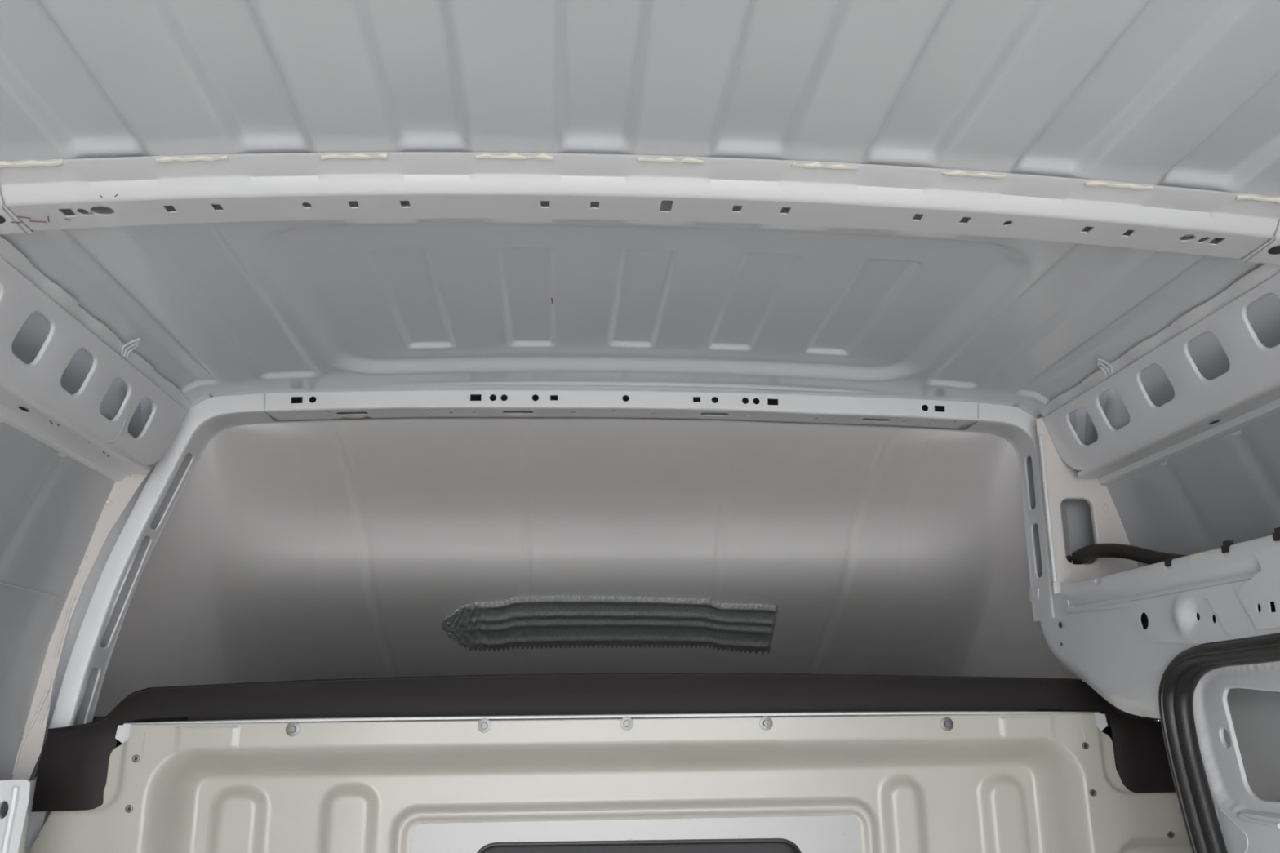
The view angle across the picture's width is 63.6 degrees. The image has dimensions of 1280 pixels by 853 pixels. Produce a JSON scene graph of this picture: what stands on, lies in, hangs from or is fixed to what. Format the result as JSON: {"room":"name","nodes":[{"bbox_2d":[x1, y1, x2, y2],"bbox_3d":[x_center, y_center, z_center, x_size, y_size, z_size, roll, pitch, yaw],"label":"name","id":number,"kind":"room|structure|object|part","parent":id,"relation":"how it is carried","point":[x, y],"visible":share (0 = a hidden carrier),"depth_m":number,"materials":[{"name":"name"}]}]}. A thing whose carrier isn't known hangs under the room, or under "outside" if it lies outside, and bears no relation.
{"room":"cargo space","nodes":[
{"label":"cargo space","id":0,"kind":"room"},
{"bbox_2d":[0,311,152,817],"bbox_3d":[-0.719,0.441,0.053,0.238,1.895,3.050,1,-16,-4],"label":"wall","id":1,"kind":"structure","parent":0,"point":[51,505],"depth_m":1.48,"materials":[{"name":"metal"}]},
{"bbox_2d":[0,777,36,852],"bbox_3d":[-0.881,0.618,1.384,0.145,0.279,0.136,1,-16,-4],"label":"post","id":2,"kind":"object","parent":1,"relation":"attached to","point":[19,794],"visible":1,"depth_m":1.36,"materials":[{"name":"white metal"}]},
{"bbox_2d":[0,235,191,481],"bbox_3d":[-0.671,-0.385,0.249,0.151,0.160,2.971,1,-16,-4],"label":"rail","id":3,"kind":"object","parent":1,"relation":"attached to","point":[113,432],"visible":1,"depth_m":1.38,"materials":[{"name":"grey metal"}]},
{"bbox_2d":[12,407,186,780],"bbox_3d":[-0.862,0.259,1.600,0.246,0.622,0.005,1,-16,-4],"label":"pillar","id":4,"kind":"structure","parent":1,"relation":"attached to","point":[30,748],"depth_m":1.58,"materials":[{"name":"white metal"}]},
{"bbox_2d":[28,713,1191,852],"bbox_3d":[-0.016,0.825,1.550,1.860,0.750,0.114,1,-16,-4],"label":"bulkhead","id":5,"kind":"object","parent":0,"point":[1037,783],"visible":0.99,"depth_m":1.62,"materials":[{"name":"paint"}]},
{"bbox_2d":[31,672,1176,812],"bbox_3d":[0.024,0.487,1.617,1.850,0.199,0.043,1,-16,-4],"label":"strip","id":6,"kind":"object","parent":5,"relation":"attached to","point":[71,774],"visible":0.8,"depth_m":1.64,"materials":[{"name":"black plastic"}]},
{"bbox_2d":[115,711,1107,743],"bbox_3d":[-0.017,0.467,1.611,1.540,0.034,0.020,1,-16,-4],"label":"rail","id":7,"kind":"object","parent":5,"relation":"attached to","point":[122,733],"visible":1,"depth_m":1.60,"materials":[{"name":"white paint"}]},
{"bbox_2d":[92,709,1157,726],"bbox_3d":[-0.023,0.777,1.655,1.860,0.620,0.012,1,-16,-4],"label":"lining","id":8,"kind":"object","parent":5,"relation":"attached to","point":[95,718],"depth_m":1.68,"materials":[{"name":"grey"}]},
{"bbox_3d":[0.000,0.789,1.586,0.712,0.349,0.002,1,-16,-4],"label":"window plate","id":9,"kind":"part","parent":5,"relation":"part of","materials":[{"name":"grey paint"}]},
{"bbox_2d":[93,419,1146,717],"bbox_3d":[-0.073,0.375,2.361,1.800,0.678,1.268,1,-16,-4],"label":"wall","id":10,"kind":"structure","parent":0,"point":[333,549],"depth_m":2.23,"materials":[{"name":"metal"}]},
{"bbox_2d":[6,385,1072,852],"bbox_3d":[-0.102,0.322,1.696,1.701,0.821,0.094,1,-16,-4],"label":"arch frame","id":11,"kind":"object","parent":10,"relation":"attached to","point":[100,613],"visible":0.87,"depth_m":1.76,"materials":[{"name":"white paint"}]},
{"bbox_2d":[441,595,777,653],"bbox_3d":[-0.067,0.474,2.453,0.797,0.121,0.235,1,-16,-4],"label":"damping patch","id":12,"kind":"object","parent":10,"relation":"attached to","point":[526,621],"visible":1,"depth_m":2.43,"materials":[{"name":"grey rubber"}]},
{"bbox_2d":[0,0,1279,417],"bbox_3d":[0.089,-0.460,0.350,1.470,0.076,3.010,1,-16,-4],"label":"ceiling","id":13,"kind":"structure","parent":0,"point":[1185,94],"depth_m":1.04,"materials":[{"name":"paint"}]},
{"bbox_3d":[0.001,-0.148,1.454,1.470,0.076,0.710,1,-16,-4],"label":"roof panel","id":14,"kind":"part","parent":13,"relation":"part of","materials":[{"name":"paint"}]},
{"bbox_2d":[0,152,1279,265],"bbox_3d":[0.029,-0.245,1.098,1.470,0.082,0.114,1,-16,-4],"label":"bow","id":15,"kind":"object","parent":13,"relation":"attached to","point":[255,187],"visible":1,"depth_m":1.09,"materials":[{"name":"white paint"}]},
{"bbox_3d":[0.118,-0.557,-0.013,1.470,0.063,2.255,1,-16,-4],"label":"roof panel","id":16,"kind":"part","parent":13,"relation":"part of","materials":[{"name":"paint"}]},
{"bbox_2d":[1069,293,1279,720],"bbox_3d":[0.914,0.458,0.178,0.238,1.895,3.050,1,-16,-4],"label":"wall","id":17,"kind":"structure","parent":0,"point":[1227,487],"depth_m":1.50,"materials":[{"name":"metal"}]},
{"bbox_2d":[1035,417,1138,593],"bbox_3d":[0.805,0.151,1.789,0.254,0.450,0.090,1,-16,-4],"label":"panel","id":18,"kind":"object","parent":17,"relation":"attached to","point":[1093,517],"visible":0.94,"depth_m":1.75,"materials":[{"name":"white paint"}]},
{"bbox_3d":[0.829,0.162,1.828,0.200,0.450,0.012,1,-16,-4],"label":"plate","id":19,"kind":"part","parent":18,"relation":"part of","materials":[{"name":"paint"}]},
{"bbox_2d":[1029,582,1200,719],"bbox_3d":[0.715,0.326,1.556,0.022,0.222,0.495,1,-16,-4],"label":"body panel","id":20,"kind":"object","parent":17,"relation":"attached to","point":[1106,649],"depth_m":1.55,"materials":[{"name":"white paint"}]},
{"bbox_2d":[1038,263,1279,485],"bbox_3d":[0.854,-0.371,0.361,0.151,0.160,2.962,1,-16,-4],"label":"rail","id":21,"kind":"object","parent":17,"relation":"attached to","point":[1132,435],"visible":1,"depth_m":1.45,"materials":[{"name":"white metal"}]},
{"bbox_2d":[1062,527,1279,644],"bbox_3d":[0.875,-0.057,0.321,0.160,0.144,2.852,1,-16,-4],"label":"beam","id":22,"kind":"structure","parent":17,"relation":"attached to","point":[1231,591],"depth_m":1.34,"materials":[{"name":"white metal"}]},
{"bbox_2d":[1066,543,1187,564],"bbox_3d":[0.786,0.191,1.520,0.056,0.093,0.503,2,-16,-9],"label":"hose","id":23,"kind":"object","parent":22,"relation":"on","point":[1085,553],"visible":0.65,"depth_m":1.64,"materials":[{"name":"black rubber"}]},
{"bbox_2d":[1192,639,1279,852],"bbox_3d":[0.840,0.468,0.829,0.100,0.730,1.323,1,-16,-4],"label":"door","id":24,"kind":"structure","parent":22,"relation":"attached to","point":[1237,708],"depth_m":1.35,"materials":[{"name":"white paint"}]},
{"bbox_3d":[0.750,0.132,1.004,0.002,0.097,0.528,1,-16,-4],"label":"lap plate","id":25,"kind":"part","parent":22,"relation":"part of","materials":[{"name":"white paint"}]},
{"bbox_2d":[1158,633,1279,852],"bbox_3d":[0.795,0.658,0.686,0.072,1.096,1.278,1,-16,-4],"label":"seal","id":26,"kind":"object","parent":17,"relation":"attached to","point":[1179,682],"visible":1,"depth_m":1.35,"materials":[{"name":"black rubber"}]}
]}

